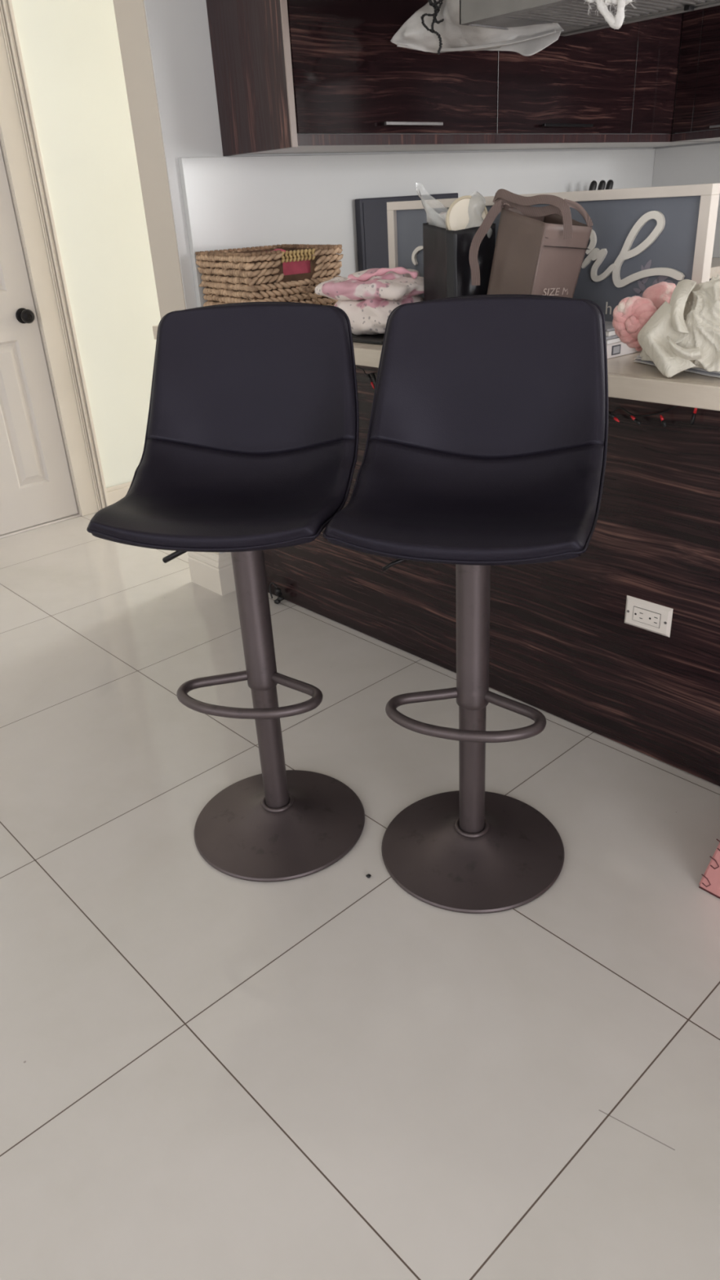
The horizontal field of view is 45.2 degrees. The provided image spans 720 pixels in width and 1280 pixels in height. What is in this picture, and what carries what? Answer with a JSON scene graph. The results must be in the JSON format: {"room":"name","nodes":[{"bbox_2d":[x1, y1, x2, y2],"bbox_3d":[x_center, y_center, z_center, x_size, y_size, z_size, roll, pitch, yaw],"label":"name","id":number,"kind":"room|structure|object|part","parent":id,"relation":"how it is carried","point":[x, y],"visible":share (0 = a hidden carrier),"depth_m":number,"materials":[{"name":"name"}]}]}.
{"room":"kitchen","nodes":[
{"label":"kitchen","id":0,"kind":"room"},
{"bbox_2d":[11,0,160,488],"bbox_3d":[-1.455,-1.766,3.543,8.800,2.620,0.120,-25,34,-36],"label":"wall","id":1,"kind":"structure","parent":0,"point":[71,51],"depth_m":3.73,"materials":[{"name":"beige paint"}]},
{"bbox_2d":[0,146,78,534],"bbox_3d":[-1.603,-1.390,3.464,0.601,2.014,0.105,-25,34,-36],"label":"door","id":2,"kind":"structure","parent":1,"relation":"in","point":[36,487],"depth_m":3.80,"materials":[{"name":"white paint"}]},
{"bbox_3d":[-1.408,-1.366,3.646,0.062,0.062,0.069,-25,34,-36],"label":"knob","id":3,"kind":"part","parent":2,"relation":"part of","materials":[{"name":"black metal"}]},
{"bbox_2d":[0,513,80,538],"bbox_3d":[-1.589,-0.506,3.967,0.609,0.008,0.122,-25,34,-36],"label":"trim","id":4,"kind":"structure","parent":1,"relation":"attached to","point":[76,515],"depth_m":3.99,"materials":[{"name":"white paint"}]},
{"bbox_2d":[0,0,109,515],"bbox_3d":[-1.641,-1.479,3.462,0.891,2.203,0.146,-25,34,-36],"label":"trim","id":5,"kind":"structure","parent":1,"relation":"attached to","point":[20,145],"depth_m":3.65,"materials":[{"name":"white paint"}]},
{"bbox_2d":[106,481,131,505],"bbox_3d":[0.326,-1.412,5.415,4.236,0.100,0.014,-25,34,-36],"label":"baseboard","id":6,"kind":"structure","parent":1,"relation":"attached to","point":[115,493],"depth_m":4.19,"materials":[{"name":"white paint"}]},
{"bbox_2d":[0,511,719,1279],"bbox_3d":[0.770,0.379,2.042,9.100,0.080,6.500,-25,34,-36],"label":"floor","id":7,"kind":"structure","parent":0,"point":[335,1072],"depth_m":1.55,"materials":[{"name":"tile"}]},
{"bbox_2d":[86,301,364,881],"bbox_3d":[-0.217,-0.062,1.723,0.435,1.102,0.432,3,28,13],"label":"bar stool","id":8,"kind":"object","parent":7,"relation":"on","point":[251,447],"visible":1,"depth_m":1.68,"materials":[{"name":"black leather"}]},
{"bbox_3d":[-0.236,-0.275,1.586,0.426,0.134,0.376,3,28,13],"label":"seat","id":9,"kind":"part","parent":8,"relation":"part of","materials":[{"name":"black leather"}]},
{"bbox_3d":[-0.207,-0.491,1.669,0.424,0.289,0.132,3,28,13],"label":"backrest","id":10,"kind":"part","parent":8,"relation":"part of","materials":[{"name":"black leather"}]},
{"bbox_2d":[269,582,284,604],"bbox_3d":[-0.294,-0.168,3.067,0.040,0.076,0.058,-25,34,-36],"label":"clip","id":11,"kind":"object","parent":7,"relation":"on","point":[277,592],"visible":1,"depth_m":3.06,"materials":[{"name":"black plastic"}]},
{"bbox_2d":[322,293,608,913],"bbox_3d":[0.208,-0.032,1.611,0.435,1.102,0.432,5,28,17],"label":"bar stool","id":12,"kind":"object","parent":7,"relation":"on","point":[487,437],"visible":1,"depth_m":1.57,"materials":[{"name":"black leather"}]},
{"bbox_3d":[0.186,-0.244,1.475,0.426,0.134,0.376,5,28,17],"label":"seat","id":13,"kind":"part","parent":12,"relation":"part of","materials":[{"name":"black leather"}]},
{"bbox_3d":[0.231,-0.459,1.554,0.424,0.289,0.132,5,28,17],"label":"backrest","id":14,"kind":"part","parent":12,"relation":"part of","materials":[{"name":"black leather"}]},
{"bbox_2d":[263,364,719,786],"bbox_3d":[0.873,-0.239,2.184,0.656,0.880,3.180,-25,34,-36],"label":"base cabinet","id":15,"kind":"object","parent":7,"relation":"on","point":[562,645],"visible":0.31,"depth_m":2.09,"materials":[{"name":"brown wood"}]},
{"bbox_2d":[355,365,377,388],"bbox_3d":[0.024,-0.721,2.370,0.012,0.053,0.084,-25,34,-36],"label":"string lights","id":16,"kind":"object","parent":15,"relation":"hanging from","point":[372,374],"depth_m":2.36},
{"bbox_2d":[367,373,374,388],"bbox_3d":[0.030,-0.708,2.367,0.007,0.038,0.024,-25,34,-36],"label":"bulb","id":17,"kind":"object","parent":16,"relation":"attached to","point":[368,375],"depth_m":2.36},
{"bbox_2d":[371,373,376,385],"bbox_3d":[0.041,-0.706,2.354,0.008,0.041,0.024,-25,34,-36],"label":"socket","id":18,"kind":"object","parent":16,"relation":"attached to","point":[372,374],"depth_m":2.35,"materials":[{"name":"plastic"}]},
{"bbox_2d":[152,257,719,410],"bbox_3d":[1.456,-1.001,2.582,2.746,0.043,3.372,-25,34,-36],"label":"countertop","id":19,"kind":"structure","parent":15,"relation":"on","point":[628,379],"depth_m":1.68,"materials":[{"name":"beige stone"}]},
{"bbox_2d":[195,244,343,306],"bbox_3d":[-0.276,-1.093,2.678,0.336,0.223,0.362,-19,31,-28],"label":"woven basket","id":20,"kind":"object","parent":19,"relation":"on","point":[252,274],"visible":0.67,"depth_m":2.55,"materials":[{"name":"brown wicker"}]},
{"bbox_2d":[266,248,310,275],"bbox_3d":[-0.279,-1.134,2.656,0.257,0.120,0.286,-20,31,-29],"label":"folded cloth","id":21,"kind":"object","parent":20,"relation":"in","point":[296,267],"visible":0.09,"depth_m":2.58,"materials":[{"name":"pink fabric"}]},
{"bbox_3d":[-0.180,-1.118,2.514,0.115,0.032,0.016,-20,31,-29],"label":"handle","id":22,"kind":"part","parent":20,"relation":"part of","materials":[{"name":"beige wicker"}]},
{"bbox_2d":[351,333,384,344],"bbox_3d":[0.031,-0.849,2.397,0.215,0.008,0.305,-25,34,-36],"label":"serving tray","id":23,"kind":"object","parent":19,"relation":"on","point":[378,339],"visible":0.21,"depth_m":2.29,"materials":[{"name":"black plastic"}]},
{"bbox_2d":[333,295,424,335],"bbox_3d":[0.051,-0.895,2.357,0.200,0.106,0.257,-25,34,-36],"label":"quilt","id":24,"kind":"object","parent":23,"relation":"on","point":[366,317],"visible":0.38,"depth_m":2.28,"materials":[{"name":"white fabric"}]},
{"bbox_2d":[314,266,423,300],"bbox_3d":[0.041,-0.964,2.328,0.218,0.079,0.320,-25,34,-36],"label":"quilt","id":25,"kind":"object","parent":24,"relation":"on","point":[398,282],"visible":0.97,"depth_m":2.26,"materials":[{"name":"pink fabric"}]},
{"bbox_2d":[355,192,457,271],"bbox_3d":[0.190,-1.481,3.253,0.520,0.340,0.030,-25,34,-36],"label":"flat panel","id":26,"kind":"object","parent":19,"relation":"on","point":[371,224],"visible":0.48,"depth_m":3.10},
{"bbox_2d":[422,222,495,300],"bbox_3d":[0.246,-0.908,2.188,0.125,0.276,0.183,-13,29,-18],"label":"paper bag","id":27,"kind":"object","parent":19,"relation":"on","point":[446,266],"visible":0.52,"depth_m":2.11,"materials":[{"name":"black paper"}]},
{"bbox_2d":[438,211,447,228],"bbox_3d":[0.225,-1.032,2.166,0.044,0.074,0.044,-25,34,-36],"label":"carton","id":28,"kind":"object","parent":27,"relation":"in","point":[442,216],"visible":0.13,"depth_m":2.15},
{"bbox_2d":[416,187,492,234],"bbox_3d":[0.229,-1.061,2.132,0.074,0.130,0.240,-25,34,-36],"label":"plastic wrap","id":29,"kind":"object","parent":27,"relation":"in","point":[477,194],"visible":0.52,"depth_m":2.17,"materials":[{"name":"plastic"}]},
{"bbox_2d":[445,195,488,231],"bbox_3d":[0.258,-1.020,2.097,0.103,0.104,0.046,-5,27,-4],"label":"round tin","id":30,"kind":"object","parent":27,"relation":"in","point":[465,211],"visible":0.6,"depth_m":2.08,"materials":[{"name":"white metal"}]},
{"bbox_2d":[468,188,593,297],"bbox_3d":[0.393,-0.846,1.980,0.165,0.341,0.287,-19,31,-27],"label":"tote bag","id":31,"kind":"object","parent":19,"relation":"on","point":[541,251],"visible":0.77,"depth_m":1.92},
{"bbox_3d":[0.343,-0.823,1.982,0.067,0.302,0.237,-25,34,-36],"label":"panel","id":32,"kind":"part","parent":31,"relation":"part of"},
{"bbox_3d":[0.362,-0.869,2.071,0.121,0.303,0.099,-18,30,-26],"label":"panel","id":33,"kind":"part","parent":31,"relation":"part of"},
{"bbox_3d":[0.435,-0.786,1.933,0.135,0.271,0.072,-17,30,-24],"label":"panel","id":34,"kind":"part","parent":31,"relation":"part of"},
{"bbox_3d":[0.445,-0.848,2.029,0.023,0.293,0.258,-15,29,-22],"label":"panel","id":35,"kind":"part","parent":31,"relation":"part of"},
{"bbox_2d":[386,182,719,321],"bbox_3d":[0.421,-0.940,2.177,0.035,0.326,0.955,-25,34,-36],"label":"framed sign","id":36,"kind":"object","parent":19,"relation":"on","point":[641,238],"visible":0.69,"depth_m":1.96,"materials":[{"name":"grey wood"}]},
{"bbox_2d":[633,259,673,297],"bbox_3d":[0.661,-0.805,1.949,0.001,0.097,0.098,-25,34,-36],"label":"print","id":37,"kind":"object","parent":36,"relation":"attached to","point":[646,273],"depth_m":1.94,"materials":[{"name":"grey"}]},
{"bbox_2d":[606,341,637,358],"bbox_3d":[0.547,-0.655,1.931,0.120,0.028,0.098,-23,33,-33],"label":"carton","id":38,"kind":"object","parent":19,"relation":"on","point":[617,348],"visible":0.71,"depth_m":1.89,"materials":[{"name":"white cardboard"}]},
{"bbox_2d":[606,337,620,344],"bbox_3d":[0.545,-0.676,1.932,0.108,0.008,0.098,-25,34,-36],"label":"magazine","id":39,"kind":"object","parent":38,"relation":"on","point":[614,340],"visible":0.14,"depth_m":1.88,"materials":[{"name":"white paper"}]},
{"bbox_2d":[605,334,617,339],"bbox_3d":[0.545,-0.683,1.929,0.106,0.006,0.093,-21,32,-31],"label":"magazine","id":40,"kind":"object","parent":39,"relation":"on","point":[614,335],"visible":0.02,"depth_m":1.88,"materials":[{"name":"white paper"}]},
{"bbox_2d":[605,329,615,336],"bbox_3d":[0.544,-0.691,1.925,0.106,0.009,0.096,-25,34,-36],"label":"magazine","id":41,"kind":"object","parent":40,"relation":"on","point":[609,333],"visible":0.14,"depth_m":1.87,"materials":[{"name":"white paper"}]},
{"bbox_2d":[604,320,614,331],"bbox_3d":[0.544,-0.698,1.921,0.106,0.004,0.093,-22,32,-32],"label":"magazine","id":42,"kind":"object","parent":41,"relation":"on","point":[609,326],"visible":0.14,"depth_m":1.90,"materials":[{"name":"grey paper"}]},
{"bbox_2d":[612,295,656,351],"bbox_3d":[0.565,-0.647,1.766,0.057,0.105,0.096,-25,34,-36],"label":"wool braid","id":43,"kind":"object","parent":19,"relation":"on","point":[632,313],"visible":0.79,"depth_m":1.75},
{"bbox_2d":[641,281,675,310],"bbox_3d":[0.654,-0.705,1.887,0.083,0.143,0.086,-7,27,-7],"label":"ball","id":44,"kind":"object","parent":19,"relation":"on","point":[658,293],"visible":0.37,"depth_m":1.84,"materials":[{"name":"pink fabric"}]},
{"bbox_2d":[633,355,719,377],"bbox_3d":[0.721,-0.539,1.697,0.285,0.014,0.394,-25,34,-36],"label":"sheet","id":45,"kind":"object","parent":19,"relation":"on","point":[699,371],"visible":0.09,"depth_m":1.68,"materials":[{"name":"white paper"}]},
{"bbox_2d":[637,274,719,377],"bbox_3d":[0.714,-0.622,1.682,0.320,0.174,0.294,-3,27,0],"label":"crumpled cloth","id":46,"kind":"object","parent":45,"relation":"on","point":[682,334],"visible":1,"depth_m":1.65,"materials":[{"name":"white fabric"}]},
{"bbox_3d":[1.063,-1.775,3.845,0.240,0.232,0.100,-25,34,-36],"label":"knife block","id":47,"kind":"object","parent":19,"relation":"on","visible":0},
{"bbox_2d":[588,180,596,190],"bbox_3d":[0.989,-1.901,3.713,0.071,0.127,0.030,-25,34,-36],"label":"knife","id":48,"kind":"object","parent":47,"relation":"on","point":[593,186],"visible":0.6,"depth_m":3.69,"materials":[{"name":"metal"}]},
{"bbox_2d":[597,180,605,190],"bbox_3d":[1.037,-1.924,3.752,0.071,0.127,0.030,-25,34,-36],"label":"knife","id":49,"kind":"object","parent":47,"relation":"on","point":[602,184],"visible":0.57,"depth_m":3.73,"materials":[{"name":"metal"}]},
{"bbox_2d":[604,179,613,189],"bbox_3d":[1.081,-1.945,3.788,0.071,0.127,0.030,-25,34,-36],"label":"knife","id":50,"kind":"object","parent":47,"relation":"on","point":[609,185],"visible":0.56,"depth_m":3.77,"materials":[{"name":"metal"}]},
{"bbox_2d":[608,405,678,427],"bbox_3d":[0.593,-0.475,1.809,0.012,0.049,0.158,-25,34,-36],"label":"string lights","id":51,"kind":"object","parent":15,"relation":"hanging from","point":[638,422],"depth_m":1.82},
{"bbox_2d":[608,411,619,422],"bbox_3d":[0.546,-0.481,1.861,0.007,0.020,0.030,-25,34,-36],"label":"bulb","id":52,"kind":"object","parent":51,"relation":"attached to","point":[610,414],"depth_m":1.86,"materials":[{"name":"red glass"}]},
{"bbox_2d":[630,415,641,425],"bbox_3d":[0.582,-0.464,1.826,0.007,0.018,0.026,-25,34,-36],"label":"bulb","id":53,"kind":"object","parent":51,"relation":"attached to","point":[633,417],"depth_m":1.82,"materials":[{"name":"red plastic"}]},
{"bbox_2d":[659,414,666,427],"bbox_3d":[0.625,-0.451,1.781,0.007,0.024,0.018,-25,34,-36],"label":"bulb","id":54,"kind":"object","parent":51,"relation":"attached to","point":[663,420],"depth_m":1.78,"materials":[{"name":"red plastic"}]},
{"bbox_2d":[624,595,673,637],"bbox_3d":[0.661,-0.054,1.992,0.009,0.072,0.117,-25,34,-36],"label":"wall outlet","id":55,"kind":"object","parent":15,"relation":"attached to","point":[642,614],"visible":1,"depth_m":1.99,"materials":[{"name":"white plastic"}]},
{"bbox_2d":[632,606,660,627],"bbox_3d":[0.659,-0.053,1.990,0.003,0.034,0.067,-25,34,-36],"label":"receptacle","id":56,"kind":"object","parent":55,"relation":"attached to","point":[642,616],"depth_m":1.99,"materials":[{"name":"white plastic"}]},
{"bbox_2d":[689,408,697,425],"bbox_3d":[0.670,-0.448,1.729,0.012,0.033,0.010,-25,34,-36],"label":"string lights","id":57,"kind":"object","parent":15,"relation":"hanging from","point":[694,414],"depth_m":1.73},
{"bbox_2d":[689,408,697,425],"bbox_3d":[0.668,-0.452,1.728,0.007,0.043,0.011,-25,34,-36],"label":"bulb","id":58,"kind":"object","parent":57,"relation":"attached to","point":[694,414],"depth_m":1.73,"materials":[{"name":"red glass"}]},
{"bbox_2d":[698,839,719,898],"bbox_3d":[0.921,0.420,1.633,0.312,0.200,0.423,-25,34,-36],"label":"foam block","id":59,"kind":"object","parent":7,"relation":"on","point":[709,882],"visible":1,"depth_m":1.70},
{"bbox_2d":[112,0,653,554],"bbox_3d":[1.000,-2.134,3.970,4.456,2.620,0.163,-25,34,-36],"label":"wall","id":60,"kind":"structure","parent":0,"point":[178,30],"depth_m":2.57,"materials":[{"name":"grey paint"}]},
{"bbox_2d":[187,551,235,595],"bbox_3d":[-0.294,-0.395,3.433,0.780,0.152,0.205,-25,34,-36],"label":"baseboard","id":61,"kind":"structure","parent":60,"relation":"attached to","point":[213,571],"depth_m":3.18,"materials":[{"name":"white paint"}]},
{"bbox_2d":[205,0,497,155],"bbox_3d":[0.010,-1.976,2.634,0.909,0.842,0.367,-25,34,-36],"label":"upper cabinet","id":62,"kind":"object","parent":60,"relation":"attached to","point":[291,76],"visible":0.99,"depth_m":2.53,"materials":[{"name":"brown wood"}]},
{"bbox_3d":[-0.325,-1.828,2.382,0.020,0.842,0.337,-25,34,-36],"label":"panel","id":63,"kind":"part","parent":62,"relation":"part of","materials":[{"name":"laminate"}]},
{"bbox_3d":[0.118,-1.952,2.536,0.882,0.808,0.022,-25,34,-36],"label":"door","id":64,"kind":"part","parent":62,"relation":"part of","materials":[{"name":"laminate"}]},
{"bbox_3d":[0.138,-1.579,2.727,0.887,0.028,0.018,-25,34,-36],"label":"rail","id":65,"kind":"part","parent":62,"relation":"part of","materials":[{"name":"laminate"}]},
{"bbox_3d":[0.165,-1.612,2.700,0.255,0.009,0.026,-25,34,-36],"label":"handle","id":66,"kind":"part","parent":62,"relation":"part of","materials":[{"name":"metal"}]},
{"bbox_2d":[177,148,655,306],"bbox_3d":[0.455,-1.688,3.476,2.682,0.478,0.020,-25,34,-36],"label":"backsplash","id":67,"kind":"structure","parent":60,"relation":"attached to","point":[230,202],"depth_m":2.99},
{"bbox_2d":[431,22,638,151],"bbox_3d":[0.650,-2.281,3.151,0.842,0.838,0.367,-25,34,-36],"label":"upper cabinet","id":68,"kind":"object","parent":60,"relation":"attached to","point":[577,91],"visible":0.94,"depth_m":3.17,"materials":[{"name":"brown wood"}]},
{"bbox_3d":[0.771,-1.878,3.238,0.842,0.028,0.018,-25,34,-36],"label":"rail","id":69,"kind":"part","parent":68,"relation":"part of","materials":[{"name":"laminate"}]},
{"bbox_3d":[0.749,-2.251,3.046,0.840,0.808,0.022,-25,34,-36],"label":"door","id":70,"kind":"part","parent":68,"relation":"part of","materials":[{"name":"laminate"}]},
{"bbox_3d":[0.762,-1.894,3.182,0.300,0.009,0.026,-25,34,-36],"label":"handle","id":71,"kind":"part","parent":68,"relation":"part of","materials":[{"name":"black metal"}]},
{"bbox_2d":[560,13,716,149],"bbox_3d":[1.228,-2.562,3.633,0.759,0.838,0.341,-25,34,-36],"label":"upper cabinet","id":72,"kind":"object","parent":60,"relation":"attached to","point":[659,39],"visible":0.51,"depth_m":3.49,"materials":[{"name":"brown wood"}]},
{"bbox_3d":[1.335,-2.528,3.519,0.757,0.808,0.022,-25,34,-36],"label":"door","id":73,"kind":"part","parent":72,"relation":"part of","materials":[{"name":"laminate"}]},
{"bbox_3d":[1.357,-2.155,3.711,0.759,0.028,0.018,-25,34,-36],"label":"rail","id":74,"kind":"part","parent":72,"relation":"part of","materials":[{"name":"laminate"}]},
{"bbox_2d":[653,141,719,148],"bbox_3d":[2.600,-1.804,3.129,0.120,2.620,3.346,-25,34,-36],"label":"wall","id":75,"kind":"structure","parent":0,"point":[717,141],"depth_m":4.05,"materials":[{"name":"grey paint"}]},
{"bbox_2d":[652,142,719,257],"bbox_3d":[2.517,-1.669,3.191,0.020,0.478,3.178,-25,34,-36],"label":"backsplash","id":76,"kind":"structure","parent":75,"relation":"attached to","point":[700,164],"depth_m":4.06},
{"bbox_2d":[671,5,719,142],"bbox_3d":[2.422,-2.134,2.648,0.473,0.838,2.855,-25,34,-36],"label":"upper cabinet","id":77,"kind":"object","parent":75,"relation":"attached to","point":[696,117],"visible":1,"depth_m":3.50,"materials":[{"name":"brown wood"}]},
{"bbox_3d":[1.334,-2.491,3.448,0.022,0.808,0.086,-25,34,-36],"label":"door","id":78,"kind":"part","parent":77,"relation":"part of","materials":[{"name":"laminate"}]},
{"bbox_3d":[2.300,-1.705,2.715,0.018,0.028,2.855,-25,34,-36],"label":"rail","id":79,"kind":"part","parent":77,"relation":"part of","materials":[{"name":"laminate"}]},
{"bbox_3d":[1.627,-2.363,3.161,0.022,0.808,0.768,-25,34,-36],"label":"door","id":80,"kind":"part","parent":77,"relation":"part of","materials":[{"name":"laminate"}]},
{"bbox_3d":[1.519,-2.052,3.436,0.026,0.009,0.260,-25,34,-36],"label":"handle","id":81,"kind":"part","parent":77,"relation":"part of","materials":[{"name":"metal"}]},
{"bbox_3d":[0.622,-2.033,0.814,9.100,0.100,6.500,-25,34,-36],"label":"ceiling","id":82,"kind":"structure","parent":0,"visible":0},
{"bbox_2d":[459,0,719,36],"bbox_3d":[0.705,-1.948,1.826,0.455,0.975,0.910,-25,34,-36],"label":"range hood","id":83,"kind":"object","parent":82,"relation":"attached to","point":[572,15],"visible":0.93,"depth_m":2.18,"materials":[{"name":"metal"}]},
{"bbox_2d":[390,0,564,56],"bbox_3d":[0.291,-1.688,2.344,0.322,0.213,0.515,-25,34,-36],"label":"plastic bag","id":84,"kind":"object","parent":83,"relation":"hanging from","point":[529,40],"visible":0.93,"depth_m":2.36,"materials":[{"name":"white plastic"}]},
{"bbox_2d":[420,0,444,54],"bbox_3d":[0.202,-1.690,2.359,0.013,0.159,0.094,-25,34,-36],"label":"cord","id":85,"kind":"object","parent":84,"relation":"hanging from","point":[434,4],"visible":1,"depth_m":2.36,"materials":[{"name":"black fabric"}]},
{"bbox_3d":[0.395,-1.629,2.365,0.291,0.077,0.091,10,30,25],"label":"panel","id":86,"kind":"part","parent":84,"relation":"part of","materials":[{"name":"plastic"}]},
{"bbox_3d":[0.456,-1.647,2.310,0.395,0.008,0.096,-25,34,-36],"label":"plate","id":87,"kind":"part","parent":83,"relation":"part of","materials":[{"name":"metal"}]},
{"bbox_2d":[583,0,636,29],"bbox_3d":[0.551,-1.418,1.914,0.037,0.118,0.145,-25,34,-36],"label":"garland","id":88,"kind":"object","parent":83,"relation":"hanging from","point":[616,22],"visible":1,"depth_m":1.91}
]}

